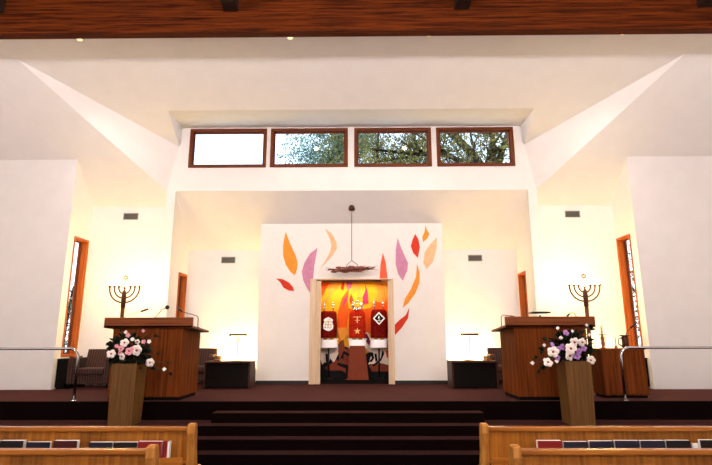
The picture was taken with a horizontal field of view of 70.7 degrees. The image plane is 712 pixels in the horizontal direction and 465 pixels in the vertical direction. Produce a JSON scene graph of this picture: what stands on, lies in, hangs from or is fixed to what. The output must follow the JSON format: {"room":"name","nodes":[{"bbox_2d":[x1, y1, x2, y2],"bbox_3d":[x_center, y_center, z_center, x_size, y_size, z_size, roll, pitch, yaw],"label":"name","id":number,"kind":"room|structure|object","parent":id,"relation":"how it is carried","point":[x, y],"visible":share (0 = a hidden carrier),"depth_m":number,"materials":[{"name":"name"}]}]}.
{"room":"house of worship","nodes":[
{"label":"house of worship","id":0,"kind":"room"},
{"bbox_2d":[0,160,80,389],"bbox_3d":[-8.125,0.852,11.520,2.997,5.275,0.200,0,-12,1],"label":"wall","id":1,"kind":"structure","parent":0,"point":[39,198],"depth_m":11.45,"materials":[{"name":"white paint"}]},
{"bbox_2d":[59,172,92,358],"bbox_3d":[-6.741,1.051,11.930,0.240,5.050,0.715,0,-12,1],"label":"wall","id":2,"kind":"structure","parent":0,"point":[84,213],"depth_m":12.15,"materials":[{"name":"white paint"}]},
{"bbox_2d":[61,236,88,356],"bbox_3d":[-6.721,1.499,11.828,0.240,2.770,0.620,0,-12,1],"label":"window","id":3,"kind":"structure","parent":2,"relation":"in","point":[81,264],"depth_m":12.03,"materials":[{"name":"brown wood"}]},
{"bbox_2d":[0,59,166,207],"bbox_3d":[-7.155,-2.173,11.715,4.957,2.681,2.615,0,-12,1],"label":"ceiling","id":4,"kind":"structure","parent":0,"point":[36,123],"depth_m":11.72,"materials":[{"name":"white paint"}]},
{"bbox_2d":[19,60,178,190],"bbox_3d":[-5.909,-2.347,11.613,3.550,2.288,0.194,9,-15,-38],"label":"wall","id":5,"kind":"structure","parent":0,"point":[154,154],"depth_m":11.91,"materials":[{"name":"white paint"}]},
{"bbox_2d":[78,207,165,385],"bbox_3d":[-5.756,1.500,12.292,2.200,4.316,0.200,0,-12,1],"label":"wall","id":6,"kind":"structure","parent":0,"point":[118,247],"depth_m":12.33,"materials":[{"name":"white paint"}]},
{"bbox_2d":[123,213,138,219],"bbox_3d":[-5.648,-0.404,12.580,0.370,0.170,0.020,0,-12,1],"label":"air vent","id":7,"kind":"object","parent":6,"relation":"in","point":[127,216],"visible":1,"depth_m":12.58,"materials":[{"name":"grey metal"}]},
{"bbox_2d":[157,191,188,316],"bbox_3d":[-4.550,1.379,12.514,0.208,4.639,1.240,0,-12,1],"label":"wall","id":8,"kind":"structure","parent":0,"point":[175,252],"depth_m":12.24,"materials":[{"name":"white paint"}]},
{"bbox_2d":[176,272,186,316],"bbox_3d":[-4.532,2.038,12.661,0.220,2.010,0.580,0,-12,1],"label":"window","id":9,"kind":"structure","parent":8,"relation":"in","point":[182,278],"depth_m":12.97,"materials":[{"name":"brown wood"}]},
{"bbox_2d":[168,112,181,145],"bbox_3d":[-4.462,-2.501,12.242,0.105,0.500,1.090,0,-12,1],"label":"ceiling","id":10,"kind":"structure","parent":0,"point":[177,128],"depth_m":12.39,"materials":[{"name":"white paint"}]},
{"bbox_2d":[18,54,683,145],"bbox_3d":[-0.138,-2.983,11.612,14.160,1.167,2.230,0,-12,1],"label":"ceiling","id":11,"kind":"structure","parent":0,"point":[558,88],"depth_m":11.13,"materials":[{"name":"white paint"}]},
{"bbox_2d":[168,108,533,127],"bbox_3d":[-0.131,-2.788,12.255,8.560,0.050,1.090,0,-12,1],"label":"ceiling","id":12,"kind":"structure","parent":0,"point":[491,116],"depth_m":12.19,"materials":[{"name":"white paint"}]},
{"bbox_2d":[167,126,535,190],"bbox_3d":[-0.123,-1.875,12.630,9.086,1.761,0.220,0,-12,1],"label":"wall","id":13,"kind":"structure","parent":0,"point":[518,177],"depth_m":12.42,"materials":[{"name":"white paint"}]},
{"bbox_2d":[188,128,266,167],"bbox_3d":[-3.214,-2.104,12.666,1.940,1.025,0.190,0,-12,1],"label":"window","id":14,"kind":"structure","parent":13,"relation":"in","point":[193,132],"depth_m":12.62,"materials":[{"name":"brown wood"}]},
{"bbox_2d":[270,128,347,166],"bbox_3d":[-1.174,-2.113,12.646,1.940,1.025,0.190,0,-12,1],"label":"window","id":15,"kind":"structure","parent":13,"relation":"in","point":[274,131],"depth_m":12.64,"materials":[{"name":"brown wood"}]},
{"bbox_2d":[354,127,431,166],"bbox_3d":[0.921,-2.122,12.624,1.930,1.025,0.190,0,-12,1],"label":"window","id":16,"kind":"structure","parent":13,"relation":"in","point":[427,130],"depth_m":12.59,"materials":[{"name":"brown wood"}]},
{"bbox_2d":[436,127,515,165],"bbox_3d":[2.981,-2.130,12.604,1.930,1.025,0.190,0,-12,1],"label":"window","id":17,"kind":"structure","parent":13,"relation":"in","point":[509,130],"depth_m":12.59,"materials":[{"name":"brown wood"}]},
{"bbox_2d":[256,223,447,380],"bbox_3d":[-0.107,1.766,12.718,4.618,3.950,0.586,0,-12,1],"label":"wall","id":18,"kind":"structure","parent":0,"point":[411,254],"depth_m":12.53,"materials":[{"name":"white paint"}]},
{"bbox_2d":[255,381,308,383],"bbox_3d":[-1.774,3.603,12.047,1.282,0.085,0.018,0,-12,1],"label":"baseboard","id":19,"kind":"structure","parent":18,"relation":"attached to","point":[256,382],"depth_m":12.04,"materials":[{"name":"black plastic"}]},
{"bbox_2d":[395,380,447,383],"bbox_3d":[1.562,3.589,12.013,1.282,0.085,0.018,0,-12,1],"label":"baseboard","id":20,"kind":"structure","parent":18,"relation":"attached to","point":[396,381],"depth_m":12.01,"materials":[{"name":"black plastic"}]},
{"bbox_2d":[176,190,527,250],"bbox_3d":[-0.114,-0.293,12.854,8.670,1.342,1.310,0,-12,1],"label":"ceiling","id":21,"kind":"structure","parent":0,"point":[470,219],"depth_m":12.68,"materials":[{"name":"white paint"}]},
{"bbox_2d":[327,205,377,272],"bbox_3d":[-0.106,0.167,12.464,1.321,1.706,0.209,0,-12,1],"label":"hanging lamp","id":22,"kind":"object","parent":21,"relation":"hanging from","point":[357,268],"visible":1,"depth_m":12.28,"materials":[{"name":"brown metal"}]},
{"bbox_2d":[185,249,519,381],"bbox_3d":[-0.102,2.122,13.045,9.086,3.387,0.200,0,-12,1],"label":"wall","id":23,"kind":"structure","parent":0,"point":[224,297],"depth_m":13.03,"materials":[{"name":"white paint"}]},
{"bbox_2d":[221,257,234,262],"bbox_3d":[-3.376,0.727,13.262,0.370,0.170,0.020,0,-12,1],"label":"air vent","id":24,"kind":"object","parent":23,"relation":"attached to","point":[223,259],"visible":1,"depth_m":13.26,"materials":[{"name":"grey metal"}]},
{"bbox_2d":[468,255,481,260],"bbox_3d":[3.134,0.671,13.203,0.370,0.170,0.020,0,-12,1],"label":"air vent","id":25,"kind":"object","parent":23,"relation":"attached to","point":[470,257],"visible":1,"depth_m":13.20,"materials":[{"name":"grey metal"}]},
{"bbox_2d":[0,382,711,464],"bbox_3d":[-0.123,3.684,10.365,19.000,0.774,5.800,0,-12,1],"label":"stage","id":26,"kind":"structure","parent":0,"point":[262,424],"depth_m":8.61,"materials":[{"name":"red carpet"}]},
{"bbox_2d":[0,347,79,400],"bbox_3d":[-6.787,2.542,9.013,3.650,0.929,0.100,0,-12,1],"label":"handrail","id":27,"kind":"object","parent":26,"relation":"on","point":[1,348],"visible":1,"depth_m":9.07,"materials":[{"name":"silver metal"}]},
{"bbox_2d":[55,358,80,388],"bbox_3d":[-6.500,3.191,11.407,0.220,0.645,0.760,0,-12,1],"label":"base cabinet","id":28,"kind":"object","parent":26,"relation":"on","point":[61,371],"visible":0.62,"depth_m":11.05,"materials":[{"name":"black wood"}]},
{"bbox_2d":[65,349,109,388],"bbox_3d":[-5.895,3.089,11.402,0.960,0.840,0.780,0,-12,1],"label":"armchair","id":29,"kind":"object","parent":26,"relation":"on","point":[94,368],"visible":0.65,"depth_m":11.05,"materials":[{"name":"brown fabric"}]},
{"bbox_2d":[72,367,103,374],"bbox_3d":[-5.896,3.117,11.294,0.680,0.140,0.580,0,-12,1],"label":"seat cushion","id":30,"kind":"object","parent":29,"relation":"on","point":[82,370],"depth_m":11.01,"materials":[{"name":"brown fabric"}]},
{"bbox_2d":[105,275,140,390],"bbox_3d":[-5.183,2.171,11.046,0.640,2.487,0.404,-7,-14,30],"label":"menorah","id":31,"kind":"object","parent":26,"relation":"on","point":[123,297],"visible":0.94,"depth_m":11.20,"materials":[{"name":"brown metal"}]},
{"bbox_2d":[107,363,146,425],"bbox_3d":[-3.866,2.715,8.478,0.426,0.978,0.412,0,-12,1],"label":"pedestal","id":32,"kind":"object","parent":26,"relation":"on","point":[127,382],"visible":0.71,"depth_m":8.31,"materials":[{"name":"beige wood"}]},
{"bbox_2d":[106,327,172,375],"bbox_3d":[-3.668,2.017,8.550,1.260,0.822,0.399,0,-12,1],"label":"flower arrangement","id":33,"kind":"object","parent":32,"relation":"on","point":[129,355],"visible":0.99,"depth_m":8.48,"materials":[{"name":"multicoloured plant"}]},
{"bbox_2d":[104,317,208,400],"bbox_3d":[-3.782,2.373,9.527,1.620,1.460,1.040,0,-12,1],"label":"pulpit","id":34,"kind":"object","parent":26,"relation":"on","point":[178,341],"visible":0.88,"depth_m":9.14,"materials":[{"name":"brown wood"}]},
{"bbox_2d":[155,305,169,316],"bbox_3d":[-3.665,1.568,9.419,0.302,0.407,0.084,0,-12,1],"label":"microphone","id":35,"kind":"object","parent":34,"relation":"on","point":[166,306],"visible":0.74,"depth_m":9.43,"materials":[{"name":"black metal"}]},
{"bbox_2d":[177,307,199,327],"bbox_3d":[-3.217,1.623,9.607,0.466,0.404,0.070,0,-12,1],"label":"microphone","id":36,"kind":"object","parent":34,"relation":"on","point":[178,308],"visible":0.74,"depth_m":9.62,"materials":[{"name":"black metal"}]},
{"bbox_2d":[197,348,221,380],"bbox_3d":[-3.846,3.254,12.203,0.960,0.840,0.780,0,-12,1],"label":"armchair","id":37,"kind":"object","parent":26,"relation":"on","point":[205,354],"visible":0.22,"depth_m":12.39,"materials":[{"name":"brown fabric"}]},
{"bbox_2d":[198,365,203,371],"bbox_3d":[-3.847,3.282,12.095,0.680,0.140,0.580,0,-12,1],"label":"seat cushion","id":38,"kind":"object","parent":37,"relation":"on","point":[200,367],"depth_m":11.81,"materials":[{"name":"brown fabric"}]},
{"bbox_2d":[203,360,255,388],"bbox_3d":[-2.826,3.186,11.271,1.020,0.585,0.630,0,-12,1],"label":"side table","id":39,"kind":"object","parent":26,"relation":"on","point":[223,373],"visible":1,"depth_m":11.01,"materials":[{"name":"brown wood"}]},
{"bbox_2d":[205,386,247,387],"bbox_3d":[-2.826,3.426,11.210,0.940,0.030,0.550,0,-12,1],"label":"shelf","id":40,"kind":"object","parent":39,"relation":"attached to","point":[205,386],"depth_m":10.94,"materials":[{"name":"black wood"}]},
{"bbox_2d":[229,334,246,360],"bbox_3d":[-2.687,2.604,11.387,0.400,0.600,0.140,0,-12,1],"label":"table lamp","id":41,"kind":"object","parent":39,"relation":"on","point":[231,335],"visible":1,"depth_m":11.39,"materials":[{"name":"brown metal"}]},
{"bbox_2d":[309,278,394,383],"bbox_3d":[-0.100,2.447,12.521,2.067,2.535,0.570,0,-12,1],"label":"ark","id":42,"kind":"object","parent":26,"relation":"on","point":[342,292],"visible":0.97,"depth_m":12.55,"materials":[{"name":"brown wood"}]},
{"bbox_2d":[321,338,337,379],"bbox_3d":[-0.685,3.125,12.410,0.396,0.985,0.387,-11,-16,42],"label":"holder","id":43,"kind":"object","parent":42,"relation":"on","point":[328,343],"visible":0.91,"depth_m":12.38,"materials":[{"name":"white plastic"}]},
{"bbox_2d":[321,302,336,337],"bbox_3d":[-0.687,2.185,12.581,0.420,0.895,0.284,0,-12,1],"label":"scroll","id":44,"kind":"object","parent":43,"relation":"on","point":[328,318],"visible":0.98,"depth_m":12.47,"materials":[{"name":"red fabric"}]},
{"bbox_2d":[320,379,388,382],"bbox_3d":[-0.103,3.636,12.307,1.940,0.060,0.300,0,-12,1],"label":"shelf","id":45,"kind":"object","parent":42,"relation":"attached to","point":[321,380],"depth_m":12.16,"materials":[{"name":"black wood"}]},
{"bbox_2d":[345,338,368,379],"bbox_3d":[0.020,3.122,12.403,0.570,0.985,0.280,0,-12,1],"label":"holder","id":46,"kind":"object","parent":42,"relation":"on","point":[357,366],"visible":1,"depth_m":12.26,"materials":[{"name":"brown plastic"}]},
{"bbox_2d":[349,300,365,337],"bbox_3d":[0.034,2.163,12.605,0.341,0.945,0.320,-11,-16,41],"label":"scroll","id":47,"kind":"object","parent":46,"relation":"on","point":[357,326],"visible":1,"depth_m":12.50,"materials":[{"name":"red fabric"}]},
{"bbox_2d":[370,338,387,378],"bbox_3d":[0.575,3.120,12.398,0.383,0.985,0.384,12,-17,-44],"label":"holder","id":48,"kind":"object","parent":42,"relation":"on","point":[378,343],"visible":0.97,"depth_m":12.38,"materials":[{"name":"white plastic"}]},
{"bbox_2d":[371,300,386,337],"bbox_3d":[0.573,2.159,12.565,0.410,0.935,0.294,0,-12,1],"label":"scroll","id":49,"kind":"object","parent":48,"relation":"on","point":[378,316],"visible":1,"depth_m":12.47,"materials":[{"name":"red fabric"}]},
{"bbox_2d":[447,360,498,388],"bbox_3d":[2.599,3.163,11.217,1.010,0.585,0.630,0,-12,1],"label":"side table","id":50,"kind":"object","parent":26,"relation":"on","point":[460,373],"visible":0.98,"depth_m":10.96,"materials":[{"name":"brown wood"}]},
{"bbox_2d":[460,333,478,360],"bbox_3d":[2.578,2.583,11.334,0.400,0.600,0.140,0,-12,1],"label":"table lamp","id":51,"kind":"object","parent":50,"relation":"on","point":[461,334],"visible":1,"depth_m":11.34,"materials":[{"name":"brown metal"}]},
{"bbox_2d":[454,386,496,386],"bbox_3d":[2.599,3.404,11.156,0.930,0.030,0.550,0,-12,1],"label":"shelf","id":52,"kind":"object","parent":50,"relation":"attached to","point":[454,386],"depth_m":10.89,"materials":[{"name":"black wood"}]},
{"bbox_2d":[483,348,502,380],"bbox_3d":[3.633,3.223,12.128,0.960,0.840,0.780,0,-12,1],"label":"armchair","id":53,"kind":"object","parent":26,"relation":"on","point":[494,354],"visible":0.22,"depth_m":12.32,"materials":[{"name":"brown fabric"}]},
{"bbox_2d":[491,316,595,399],"bbox_3d":[3.523,2.343,9.453,1.620,1.460,1.040,0,-12,1],"label":"pulpit","id":54,"kind":"object","parent":26,"relation":"on","point":[520,336],"visible":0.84,"depth_m":9.06,"materials":[{"name":"brown wood"}]},
{"bbox_2d":[528,312,550,315],"bbox_3d":[3.501,1.657,9.544,0.340,0.285,0.245,0,-12,1],"label":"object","id":55,"kind":"object","parent":54,"relation":"on","point":[532,312],"visible":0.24,"depth_m":9.53,"materials":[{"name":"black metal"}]},
{"bbox_2d":[528,312,550,313],"bbox_3d":[3.501,1.532,9.570,0.340,0.030,0.245,0,-12,1],"label":"tray","id":56,"kind":"object","parent":55,"relation":"on","point":[532,312],"depth_m":9.58,"materials":[{"name":"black metal"}]},
{"bbox_2d":[556,360,595,425],"bbox_3d":[3.683,2.669,8.405,0.426,1.008,0.412,0,-12,1],"label":"pedestal","id":57,"kind":"object","parent":26,"relation":"on","point":[575,382],"visible":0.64,"depth_m":8.24,"materials":[{"name":"beige wood"}]},
{"bbox_2d":[530,323,596,373],"bbox_3d":[3.489,1.962,8.476,1.170,0.828,0.392,0,-12,-2],"label":"flower arrangement","id":58,"kind":"object","parent":57,"relation":"on","point":[574,349],"visible":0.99,"depth_m":8.39,"materials":[{"name":"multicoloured plant"}]},
{"bbox_2d":[568,273,600,389],"bbox_3d":[5.077,2.129,10.942,0.640,2.487,0.404,-7,-14,30],"label":"menorah","id":59,"kind":"object","parent":26,"relation":"on","point":[585,296],"visible":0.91,"depth_m":11.08,"materials":[{"name":"brown metal"}]},
{"bbox_2d":[591,348,648,397],"bbox_3d":[4.954,2.631,9.442,0.840,0.885,0.491,0,-12,1],"label":"credenza","id":60,"kind":"object","parent":26,"relation":"on","point":[606,370],"visible":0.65,"depth_m":9.24,"materials":[{"name":"brown wood"}]},
{"bbox_2d":[598,325,606,347],"bbox_3d":[4.641,1.964,9.449,0.156,0.425,0.156,0,-12,1],"label":"candlestick","id":61,"kind":"object","parent":60,"relation":"on","point":[602,338],"visible":0.98,"depth_m":9.41,"materials":[{"name":"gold metal"}]},
{"bbox_2d":[618,335,629,347],"bbox_3d":[5.051,2.052,9.434,0.204,0.245,0.178,-9,-15,37],"label":"pitcher","id":62,"kind":"object","parent":60,"relation":"on","point":[625,340],"visible":0.83,"depth_m":9.39,"materials":[{"name":"brown metal"}]},
{"bbox_2d":[645,358,649,387],"bbox_3d":[6.269,3.139,11.279,0.220,0.645,0.760,0,-12,1],"label":"base cabinet","id":63,"kind":"object","parent":26,"relation":"on","point":[645,358],"visible":0.2,"depth_m":10.92,"materials":[{"name":"black wood"}]},
{"bbox_2d":[619,346,711,400],"bbox_3d":[6.503,2.487,8.879,3.650,0.929,0.100,0,-12,1],"label":"handrail","id":64,"kind":"object","parent":26,"relation":"on","point":[627,347],"visible":1,"depth_m":8.96,"materials":[{"name":"silver metal"}]},
{"bbox_2d":[0,34,711,58],"bbox_3d":[-0.155,-3.862,10.233,19.000,0.085,0.830,0,-12,1],"label":"ceiling","id":65,"kind":"structure","parent":0,"point":[627,43],"depth_m":10.27,"materials":[{"name":"white paint"}]},
{"bbox_2d":[521,109,533,143],"bbox_3d":[4.202,-2.536,12.155,0.105,0.500,1.090,0,-12,1],"label":"wall","id":66,"kind":"structure","parent":0,"point":[525,126],"depth_m":12.30,"materials":[{"name":"white paint"}]},
{"bbox_2d":[516,189,545,315],"bbox_3d":[4.327,1.343,12.425,0.208,4.639,1.240,0,-12,1],"label":"wall","id":67,"kind":"structure","parent":0,"point":[528,249],"depth_m":12.14,"materials":[{"name":"white paint"}]},
{"bbox_2d":[518,271,528,315],"bbox_3d":[4.318,2.002,12.572,0.220,2.010,0.580,0,-12,1],"label":"window","id":68,"kind":"structure","parent":67,"relation":"in","point":[522,285],"depth_m":12.88,"materials":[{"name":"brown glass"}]},
{"bbox_2d":[538,205,625,355],"bbox_3d":[5.530,1.454,12.178,2.200,4.316,0.200,0,-12,1],"label":"wall","id":69,"kind":"structure","parent":0,"point":[571,247],"depth_m":12.22,"materials":[{"name":"white paint"}]},
{"bbox_2d":[565,211,579,216],"bbox_3d":[5.382,-0.459,12.471,0.370,0.170,0.020,0,-12,1],"label":"air vent","id":70,"kind":"object","parent":69,"relation":"in","point":[567,213],"visible":1,"depth_m":12.47,"materials":[{"name":"grey metal"}]},
{"bbox_2d":[524,55,682,188],"bbox_3d":[5.638,-2.395,11.497,3.550,2.288,0.194,-10,-15,39],"label":"wall","id":71,"kind":"structure","parent":0,"point":[546,153],"depth_m":11.81,"materials":[{"name":"white paint"}]},
{"bbox_2d":[536,54,711,205],"bbox_3d":[6.887,-2.231,11.573,4.957,2.681,2.615,0,-12,1],"label":"ceiling","id":72,"kind":"structure","parent":0,"point":[672,116],"depth_m":11.54,"materials":[{"name":"white paint"}]},
{"bbox_2d":[612,170,644,353],"bbox_3d":[6.504,0.997,11.796,0.240,5.050,0.715,0,-12,1],"label":"wall","id":73,"kind":"structure","parent":0,"point":[619,205],"depth_m":12.02,"materials":[{"name":"white paint"}]},
{"bbox_2d":[616,234,642,345],"bbox_3d":[6.485,1.445,11.695,0.240,2.770,0.620,0,-12,1],"label":"window","id":74,"kind":"structure","parent":73,"relation":"in","point":[622,249],"depth_m":11.93,"materials":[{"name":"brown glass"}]},
{"bbox_2d":[623,156,711,388],"bbox_3d":[7.877,0.786,11.358,2.997,5.275,0.200,0,-12,1],"label":"wall","id":75,"kind":"structure","parent":0,"point":[669,198],"depth_m":11.30,"materials":[{"name":"white paint"}]},
{"bbox_3d":[-0.242,-6.404,2.681,19.400,0.200,15.000,0,-12,1],"label":"ceiling","id":76,"kind":"structure","parent":0,"visible":0},
{"bbox_2d":[0,0,5,12],"bbox_3d":[-7.023,-5.294,6.093,0.280,0.520,7.590,0,-12,1],"label":"rafter","id":77,"kind":"object","parent":76,"relation":"attached to","point":[2,2],"visible":1,"depth_m":9.71,"materials":[{"name":"brown wood"}]},
{"bbox_2d":[220,0,238,10],"bbox_3d":[-2.454,-5.312,6.047,0.280,0.520,7.590,0,-12,1],"label":"rafter","id":78,"kind":"object","parent":76,"relation":"attached to","point":[228,5],"visible":1,"depth_m":9.54,"materials":[{"name":"brown wood"}]},
{"bbox_2d":[0,0,711,39],"bbox_3d":[-0.162,-4.311,9.802,19.000,0.960,0.200,0,-12,1],"label":"ceiling beam","id":79,"kind":"structure","parent":76,"relation":"attached to","point":[20,19],"depth_m":9.68,"materials":[{"name":"brown wood"}]},
{"bbox_2d":[454,0,471,8],"bbox_3d":[1.996,-5.331,6.002,0.280,0.520,7.590,0,-12,1],"label":"rafter","id":80,"kind":"object","parent":76,"relation":"attached to","point":[458,4],"visible":1,"depth_m":9.52,"materials":[{"name":"brown wood"}]},
{"bbox_2d":[697,0,711,6],"bbox_3d":[6.646,-5.350,5.955,0.280,0.520,7.590,0,-12,1],"label":"rafter","id":81,"kind":"object","parent":76,"relation":"attached to","point":[700,3],"visible":1,"depth_m":9.53,"materials":[{"name":"brown wood"}]},
{"bbox_3d":[-0.223,2.222,1.067,19.400,0.200,15.400,0,-12,1],"label":"floor","id":82,"kind":"structure","parent":0,"visible":0},
{"bbox_2d":[0,444,158,464],"bbox_3d":[-4.034,2.326,4.373,4.710,0.975,0.690,0,-12,1],"label":"pew","id":83,"kind":"object","parent":82,"relation":"on","point":[149,455],"visible":1,"depth_m":4.22,"materials":[{"name":"brown wood"}]},
{"bbox_2d":[0,423,200,464],"bbox_3d":[-4.035,2.553,5.449,4.685,0.975,0.690,0,-12,1],"label":"pew","id":84,"kind":"object","parent":82,"relation":"on","point":[183,438],"visible":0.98,"depth_m":5.30,"materials":[{"name":"brown wood"}]},
{"bbox_2d":[0,440,26,447],"bbox_3d":[-3.566,2.269,5.201,0.245,0.215,0.057,0,-12,1],"label":"book","id":85,"kind":"object","parent":84,"relation":"on","point":[3,443],"visible":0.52,"depth_m":5.19,"materials":[{"name":"black paper"}]},
{"bbox_2d":[26,441,51,447],"bbox_3d":[-3.286,2.272,5.187,0.245,0.202,0.037,0,-12,1],"label":"book","id":86,"kind":"object","parent":84,"relation":"on","point":[31,444],"visible":0.43,"depth_m":5.19,"materials":[{"name":"blue paper"}]},
{"bbox_2d":[53,440,79,447],"bbox_3d":[-3.006,2.266,5.195,0.245,0.215,0.057,0,-12,1],"label":"book","id":87,"kind":"object","parent":84,"relation":"on","point":[57,443],"visible":0.42,"depth_m":5.18,"materials":[{"name":"red paper"}]},
{"bbox_2d":[89,441,114,447],"bbox_3d":[-2.636,2.271,5.184,0.245,0.200,0.045,0,-12,1],"label":"book","id":88,"kind":"object","parent":84,"relation":"on","point":[93,444],"visible":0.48,"depth_m":5.18,"materials":[{"name":"blue paper"}]},
{"bbox_2d":[113,441,137,447],"bbox_3d":[-2.381,2.270,5.182,0.245,0.200,0.045,0,-12,1],"label":"book","id":89,"kind":"object","parent":84,"relation":"on","point":[118,444],"visible":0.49,"depth_m":5.18,"materials":[{"name":"black fabric"}]},
{"bbox_2d":[138,441,162,457],"bbox_3d":[-2.126,2.265,5.180,0.245,0.208,0.045,0,-12,1],"label":"book","id":90,"kind":"object","parent":84,"relation":"on","point":[141,444],"visible":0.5,"depth_m":5.17,"materials":[{"name":"red fabric"}]},
{"bbox_2d":[162,440,171,457],"bbox_3d":[-1.958,2.265,5.186,0.067,0.210,0.060,0,-12,1],"label":"book","id":91,"kind":"object","parent":84,"relation":"on","point":[166,453],"visible":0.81,"depth_m":5.17,"materials":[{"name":"red paper"}]},
{"bbox_2d":[479,423,711,464],"bbox_3d":[3.667,2.521,5.372,4.710,0.975,0.690,0,-12,1],"label":"pew","id":92,"kind":"object","parent":82,"relation":"on","point":[495,441],"visible":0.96,"depth_m":5.24,"materials":[{"name":"brown wood"}]},
{"bbox_2d":[536,440,561,447],"bbox_3d":[1.984,2.246,5.144,0.245,0.215,0.055,0,-12,1],"label":"book","id":93,"kind":"object","parent":92,"relation":"on","point":[539,443],"visible":0.47,"depth_m":5.13,"materials":[{"name":"red paper"}]},
{"bbox_2d":[562,441,587,447],"bbox_3d":[2.249,2.248,5.136,0.245,0.206,0.045,0,-12,1],"label":"book","id":94,"kind":"object","parent":92,"relation":"on","point":[565,444],"visible":0.41,"depth_m":5.13,"materials":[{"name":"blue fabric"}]},
{"bbox_2d":[588,440,613,447],"bbox_3d":[2.514,2.244,5.133,0.245,0.212,0.045,0,-12,1],"label":"book","id":95,"kind":"object","parent":92,"relation":"on","point":[591,443],"visible":0.44,"depth_m":5.13,"materials":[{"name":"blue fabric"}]},
{"bbox_2d":[613,440,639,447],"bbox_3d":[2.774,2.241,5.131,0.245,0.216,0.045,0,-12,1],"label":"book","id":96,"kind":"object","parent":92,"relation":"on","point":[617,443],"visible":0.45,"depth_m":5.13,"materials":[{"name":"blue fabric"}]},
{"bbox_2d":[638,440,664,447],"bbox_3d":[3.034,2.240,5.129,0.245,0.216,0.045,0,-12,1],"label":"book","id":97,"kind":"object","parent":92,"relation":"on","point":[643,443],"visible":0.43,"depth_m":5.12,"materials":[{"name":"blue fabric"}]},
{"bbox_2d":[664,440,690,447],"bbox_3d":[3.294,2.238,5.126,0.245,0.218,0.045,0,-12,1],"label":"book","id":98,"kind":"object","parent":92,"relation":"on","point":[668,443],"visible":0.39,"depth_m":5.12,"materials":[{"name":"black fabric"}]},
{"bbox_2d":[691,443,698,447],"bbox_3d":[3.469,2.250,5.119,0.060,0.190,0.020,0,-12,1],"label":"card stack","id":99,"kind":"object","parent":92,"relation":"on","point":[693,445],"visible":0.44,"depth_m":5.12,"materials":[{"name":"white paper"}]},
{"bbox_2d":[697,439,711,447],"bbox_3d":[3.639,2.234,5.123,0.245,0.222,0.045,0,-12,1],"label":"book","id":100,"kind":"object","parent":92,"relation":"on","point":[702,443],"visible":0.48,"depth_m":5.12,"materials":[{"name":"black fabric"}]},
{"bbox_2d":[509,444,711,464],"bbox_3d":[3.655,2.294,4.295,4.710,0.975,0.690,0,-12,1],"label":"pew","id":101,"kind":"object","parent":82,"relation":"on","point":[518,455],"visible":1,"depth_m":4.17,"materials":[{"name":"brown wood"}]},
{"label":"outside","id":102,"kind":"structure","parent":0,"visible":0},
{"bbox_3d":[0.137,9.350,33.799,120.000,0.200,90.000,0,-12,1],"label":"ground","id":103,"kind":"structure","parent":102,"visible":0},
{"bbox_2d":[63,284,73,352],"bbox_3d":[-10.514,3.459,18.134,4.168,4.925,4.365,-12,-16,43],"label":"tree","id":104,"kind":"object","parent":103,"relation":"on","point":[71,291],"visible":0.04,"depth_m":18.35,"materials":[{"name":"green plant"}]},
{"bbox_2d":[277,133,395,163],"bbox_3d":[-1.336,0.102,30.104,7.122,16.395,8.469,1,-12,-6],"label":"tree","id":105,"kind":"object","parent":103,"relation":"on","point":[312,148],"visible":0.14,"depth_m":30.15,"materials":[{"name":"green plant"}]},
{"bbox_2d":[314,133,426,163],"bbox_3d":[1.386,0.220,23.485,7.543,13.424,7.540,-7,-14,30],"label":"tree","id":106,"kind":"object","parent":103,"relation":"on","point":[374,158],"visible":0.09,"depth_m":23.72,"materials":[{"name":"green plant"}]},
{"bbox_2d":[371,133,509,162],"bbox_3d":[5.718,-1.139,21.086,10.088,15.084,12.041,-3,-12,15],"label":"tree","id":107,"kind":"object","parent":103,"relation":"on","point":[495,154],"visible":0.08,"depth_m":19.72,"materials":[{"name":"green plant"}]},
{"bbox_2d":[627,245,640,345],"bbox_3d":[9.536,2.385,15.516,4.708,5.867,4.428,0,-12,-2],"label":"tree","id":108,"kind":"object","parent":103,"relation":"on","point":[631,271],"visible":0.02,"depth_m":15.88,"materials":[{"name":"green plant"}]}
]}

